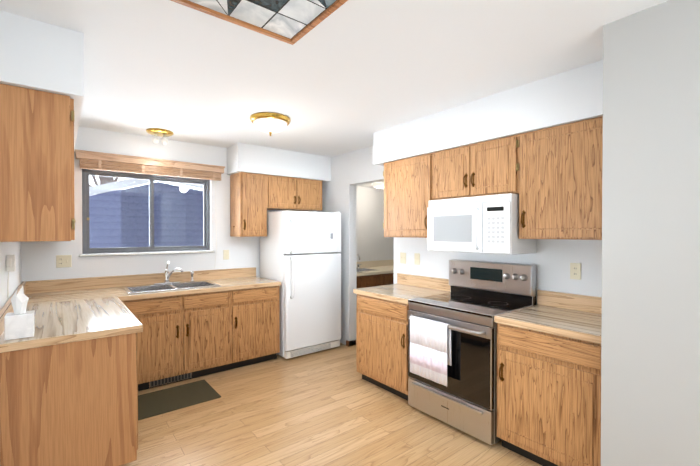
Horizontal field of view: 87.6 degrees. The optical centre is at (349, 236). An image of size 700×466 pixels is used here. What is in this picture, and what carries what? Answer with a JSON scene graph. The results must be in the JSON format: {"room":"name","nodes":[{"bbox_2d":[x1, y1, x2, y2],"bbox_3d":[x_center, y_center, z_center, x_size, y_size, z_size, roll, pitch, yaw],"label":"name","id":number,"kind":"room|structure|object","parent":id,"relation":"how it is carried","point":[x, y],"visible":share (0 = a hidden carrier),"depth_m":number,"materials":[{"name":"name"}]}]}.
{"room":"kitchen","nodes":[
{"label":"kitchen","id":0,"kind":"room"},
{"bbox_2d":[0,283,143,352],"bbox_3d":[-1.890,0.499,2.500,0.690,0.158,1.230,0,1,-38],"label":"countertop","id":1,"kind":"structure","parent":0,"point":[75,310],"depth_m":2.47,"materials":[{"name":"beige laminate"}]},
{"bbox_2d":[4,286,34,339],"bbox_3d":[-1.776,0.402,1.965,0.115,0.274,0.115,0,1,-38],"label":"tissue box","id":2,"kind":"object","parent":1,"relation":"on","point":[19,322],"visible":1,"depth_m":1.94,"materials":[{"name":"white plastic"}]},
{"bbox_2d":[120,343,541,465],"bbox_3d":[1.704,1.502,2.291,6.600,0.100,8.000,0,1,-38],"label":"floor","id":3,"kind":"structure","parent":0,"point":[329,407],"depth_m":2.76,"materials":[{"name":"laminate"}]},
{"bbox_2d":[0,333,137,465],"bbox_3d":[-1.929,1.013,2.515,0.644,0.876,1.280,0,1,-38],"label":"base cabinet","id":4,"kind":"object","parent":3,"relation":"on","point":[71,404],"visible":0.77,"depth_m":2.00,"materials":[{"name":"brown wood"}]},
{"bbox_2d":[122,290,233,390],"bbox_3d":[-1.851,1.001,3.805,0.973,0.876,0.688,0,1,-38],"label":"base cabinet","id":5,"kind":"object","parent":3,"relation":"on","point":[184,337],"depth_m":3.57,"materials":[{"name":"brown wood"}]},
{"bbox_2d":[15,267,280,298],"bbox_3d":[-1.886,0.488,3.751,2.255,0.158,0.723,0,1,-38],"label":"countertop","id":6,"kind":"structure","parent":5,"relation":"on","point":[235,278],"depth_m":3.94,"materials":[{"name":"beige laminate"}]},
{"bbox_2d":[121,280,220,293],"bbox_3d":[-1.853,0.595,3.787,0.840,0.160,0.520,0,1,-38],"label":"double-bowl sink","id":7,"kind":"object","parent":6,"relation":"in","point":[159,287],"visible":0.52,"depth_m":3.82,"materials":[{"name":"silver metal"}]},
{"bbox_2d":[153,262,193,284],"bbox_3d":[-1.865,0.393,3.922,0.411,0.240,0.246,0,1,-38],"label":"kitchen faucet","id":8,"kind":"object","parent":6,"relation":"on","point":[167,277],"visible":1,"depth_m":3.93,"materials":[{"name":"silver metal"}]},
{"bbox_2d":[138,380,220,419],"bbox_3d":[-1.582,1.439,3.236,0.710,0.008,0.490,0,1,-38],"label":"area rug","id":9,"kind":"object","parent":3,"relation":"on","point":[152,404],"visible":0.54,"depth_m":3.23,"materials":[{"name":"fabric"}]},
{"bbox_2d":[234,285,279,368],"bbox_3d":[-1.242,0.997,4.289,0.583,0.876,0.688,0,1,-38],"label":"base cabinet","id":10,"kind":"object","parent":3,"relation":"on","point":[256,310],"depth_m":4.03,"materials":[{"name":"brown wood"}]},
{"bbox_2d":[260,211,340,358],"bbox_3d":[-0.620,0.560,4.662,0.790,1.742,0.782,0,1,-38],"label":"refrigerator","id":11,"kind":"object","parent":3,"relation":"on","point":[300,257],"visible":0.94,"depth_m":4.37,"materials":[{"name":"white metal"}]},
{"bbox_2d":[357,273,393,287],"bbox_3d":[0.481,0.984,5.716,1.650,0.875,0.599,0,1,-38],"label":"base cabinet","id":12,"kind":"object","parent":3,"relation":"on","point":[374,280],"visible":0.17,"depth_m":5.24,"materials":[{"name":"brown wood"}]},
{"bbox_2d":[357,259,393,275],"bbox_3d":[0.483,0.476,5.709,1.650,0.139,0.606,0,1,-38],"label":"countertop","id":13,"kind":"structure","parent":12,"relation":"on","point":[383,266],"depth_m":5.87,"materials":[{"name":"beige laminate"}]},
{"bbox_2d":[357,268,376,271],"bbox_3d":[0.160,0.571,5.449,0.420,0.140,0.360,0,1,-38],"label":"bar sink","id":14,"kind":"object","parent":13,"relation":"in","point":[362,270],"visible":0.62,"depth_m":5.56,"materials":[{"name":"silver metal"}]},
{"bbox_2d":[356,294,409,400],"bbox_3d":[0.506,1.003,3.538,0.674,0.875,0.708,0,1,-38],"label":"base cabinet","id":15,"kind":"object","parent":3,"relation":"on","point":[382,343],"visible":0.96,"depth_m":3.32,"materials":[{"name":"brown wood"}]},
{"bbox_2d":[353,273,449,303],"bbox_3d":[0.512,0.490,3.549,0.645,0.158,0.732,0,1,-38],"label":"countertop","id":16,"kind":"structure","parent":15,"relation":"on","point":[405,288],"depth_m":3.57,"materials":[{"name":"beige laminate"}]},
{"bbox_2d":[408,259,535,444],"bbox_3d":[0.940,0.834,2.929,0.715,1.225,0.768,0,1,-38],"label":"electric range","id":17,"kind":"object","parent":3,"relation":"on","point":[474,301],"visible":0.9,"depth_m":2.74,"materials":[{"name":"silver metal"}]},
{"bbox_2d":[410,316,451,385],"bbox_3d":[0.610,0.863,2.795,0.057,0.450,0.360,0,1,-38],"label":"towel","id":18,"kind":"object","parent":17,"relation":"hanging from","point":[430,349],"visible":0.98,"depth_m":2.76,"materials":[{"name":"white fabric"}]},
{"bbox_2d":[496,323,600,465],"bbox_3d":[1.417,1.014,2.392,0.674,0.875,0.653,0,1,-38],"label":"base cabinet","id":19,"kind":"object","parent":3,"relation":"on","point":[548,399],"visible":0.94,"depth_m":2.19,"materials":[{"name":"brown wood"}]},
{"bbox_2d":[494,290,601,343],"bbox_3d":[1.427,0.500,2.398,0.645,0.158,0.657,0,1,-38],"label":"countertop","id":20,"kind":"structure","parent":19,"relation":"on","point":[575,316],"depth_m":2.44,"materials":[{"name":"beige laminate"}]},
{"bbox_2d":[0,0,667,187],"bbox_3d":[1.704,-0.978,2.269,6.600,0.420,8.000,0,1,-38],"label":"ceiling","id":21,"kind":"structure","parent":0,"point":[349,76],"depth_m":2.24,"materials":[{"name":"white paint"}]},
{"bbox_2d":[146,128,173,143],"bbox_3d":[-1.960,-1.016,3.763,0.256,0.128,0.256,0,1,-38],"label":"ceiling light","id":22,"kind":"object","parent":21,"relation":"attached to","point":[162,133],"visible":0.98,"depth_m":3.73,"materials":[{"name":"gold metal"}]},
{"bbox_2d":[170,0,347,44],"bbox_3d":[-0.410,-1.046,1.144,1.210,0.021,1.210,0,1,-38],"label":"ceiling light panel","id":23,"kind":"object","parent":21,"relation":"attached to","point":[291,22],"visible":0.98,"depth_m":1.72,"materials":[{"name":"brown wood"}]},
{"bbox_2d":[250,112,290,135],"bbox_3d":[-0.728,-0.995,3.337,0.366,0.163,0.366,0,1,-38],"label":"dome ceiling light","id":24,"kind":"object","parent":21,"relation":"attached to","point":[270,123],"visible":1,"depth_m":3.23,"materials":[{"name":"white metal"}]},
{"bbox_2d":[373,182,383,188],"bbox_3d":[0.466,-0.754,5.438,0.260,0.082,0.260,0,1,-38],"label":"light","id":25,"kind":"object","parent":21,"relation":"attached to","point":[378,185],"visible":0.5,"depth_m":5.35,"materials":[{"name":"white glass"}]},
{"bbox_2d":[0,0,699,465],"bbox_3d":[1.783,0.192,2.277,6.480,2.520,7.900,0,1,-38],"label":"wall","id":26,"kind":"structure","parent":0,"point":[638,86],"depth_m":1.82,"materials":[{"name":"white paint"}]},
{"bbox_2d":[6,255,15,298],"bbox_3d":[-2.273,0.266,2.453,0.044,0.290,0.220,0,1,-38],"label":"power outlet","id":27,"kind":"object","parent":26,"relation":"attached to","point":[10,263],"visible":0.98,"depth_m":2.39,"materials":[{"name":"white plastic"}]},
{"bbox_2d":[0,83,75,241],"bbox_3d":[-1.798,-0.355,2.087,0.336,0.758,0.697,0,1,-38],"label":"upper cabinet","id":28,"kind":"object","parent":26,"relation":"attached to","point":[37,201],"visible":1,"depth_m":1.82,"materials":[{"name":"brown wood"}]},
{"bbox_2d":[56,255,71,267],"bbox_3d":[-2.756,0.241,3.514,0.118,0.118,0.016,0,1,-38],"label":"electrical outlet","id":29,"kind":"object","parent":26,"relation":"attached to","point":[63,261],"visible":1,"depth_m":3.51,"materials":[{"name":"beige plastic"}]},
{"bbox_2d":[79,169,213,256],"bbox_3d":[-2.184,-0.241,4.027,1.310,0.879,0.140,0,1,-38],"label":"sliding window","id":30,"kind":"structure","parent":26,"relation":"in","point":[94,251],"depth_m":4.01,"materials":[{"name":"silver metal"}]},
{"bbox_2d":[74,149,224,261],"bbox_3d":[-2.097,-0.221,3.983,1.450,1.235,0.093,0,1,-38],"label":"blind","id":31,"kind":"object","parent":30,"relation":"attached to","point":[92,160],"visible":1,"depth_m":3.88,"materials":[{"name":"brown wood"}]},
{"bbox_2d":[223,250,228,259],"bbox_3d":[-1.523,0.227,4.494,0.072,0.118,0.016,0,1,-38],"label":"light switch","id":32,"kind":"object","parent":26,"relation":"attached to","point":[225,254],"visible":1,"depth_m":4.49,"materials":[{"name":"beige plastic"}]},
{"bbox_2d":[230,172,322,236],"bbox_3d":[-0.922,-0.379,4.731,1.177,0.758,0.379,0,1,-38],"label":"upper cabinet","id":33,"kind":"object","parent":26,"relation":"attached to","point":[254,197],"visible":1,"depth_m":4.45,"materials":[{"name":"brown wood"}]},
{"bbox_2d":[346,340,355,346],"bbox_3d":[-0.014,1.394,4.839,0.144,0.070,0.170,0,1,-38],"label":"baseboard","id":34,"kind":"structure","parent":26,"relation":"attached to","point":[348,343],"depth_m":4.76,"materials":[{"name":"brown wood"}]},
{"bbox_2d":[400,252,405,263],"bbox_3d":[0.576,0.237,3.975,0.016,0.118,0.085,0,1,-38],"label":"light switch","id":35,"kind":"object","parent":26,"relation":"attached to","point":[402,257],"visible":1,"depth_m":3.97,"materials":[{"name":"beige plastic"}]},
{"bbox_2d":[383,151,438,237],"bbox_3d":[0.684,-0.368,3.573,0.336,0.758,0.695,0,1,-38],"label":"upper cabinet","id":36,"kind":"object","parent":26,"relation":"attached to","point":[409,183],"depth_m":3.45,"materials":[{"name":"brown wood"}]},
{"bbox_2d":[414,253,419,264],"bbox_3d":[0.700,0.238,3.819,0.016,0.118,0.072,0,1,-38],"label":"light switch","id":37,"kind":"object","parent":26,"relation":"attached to","point":[416,258],"visible":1,"depth_m":3.82,"materials":[{"name":"beige plastic"}]},
{"bbox_2d":[439,134,518,199],"bbox_3d":[1.101,-0.530,3.047,0.336,0.426,0.783,0,1,-38],"label":"upper cabinet","id":38,"kind":"object","parent":26,"relation":"attached to","point":[491,167],"depth_m":2.87,"materials":[{"name":"brown wood"}]},
{"bbox_2d":[427,193,536,254],"bbox_3d":[1.053,-0.090,3.011,0.459,0.445,0.754,0,1,-38],"label":"over-the-range microwave","id":39,"kind":"object","parent":38,"relation":"attached to","point":[487,224],"visible":1,"depth_m":2.79,"materials":[{"name":"white plastic"},{"name":"glass"}]},
{"bbox_2d":[519,116,602,239],"bbox_3d":[1.528,-0.359,2.511,0.336,0.758,0.721,0,1,-38],"label":"upper cabinet","id":40,"kind":"object","parent":26,"relation":"attached to","point":[551,177],"depth_m":2.40,"materials":[{"name":"brown wood"}]},
{"bbox_2d":[570,263,580,279],"bbox_3d":[1.636,0.254,2.647,0.008,0.118,0.072,0,1,-38],"label":"outlet","id":41,"kind":"object","parent":26,"relation":"attached to","point":[575,270],"visible":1,"depth_m":2.64,"materials":[{"name":"beige plastic"}]},
{"label":"outside","id":42,"kind":"structure","parent":0,"visible":0},
{"bbox_2d":[89,176,202,194],"bbox_3d":[-6.889,-4.159,14.827,36.000,17.000,0.001,0,1,-38],"label":"sky","id":43,"kind":"structure","parent":42,"point":[98,181],"depth_m":13.99,"materials":[{"name":"white"}]},
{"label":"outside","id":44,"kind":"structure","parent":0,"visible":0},
{"bbox_2d":[89,175,117,193],"bbox_3d":[-6.445,-2.584,10.686,8.183,7.966,2.565,0,1,-38],"label":"tree","id":45,"kind":"object","parent":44,"point":[104,179],"depth_m":10.22,"materials":[{"name":"black plant"}]},
{"bbox_2d":[89,179,202,247],"bbox_3d":[-4.219,0.022,7.885,9.500,2.760,0.650,0,1,-38],"label":"house","id":46,"kind":"structure","parent":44,"point":[127,210],"depth_m":7.83,"materials":[{"name":"blue"}]}
]}

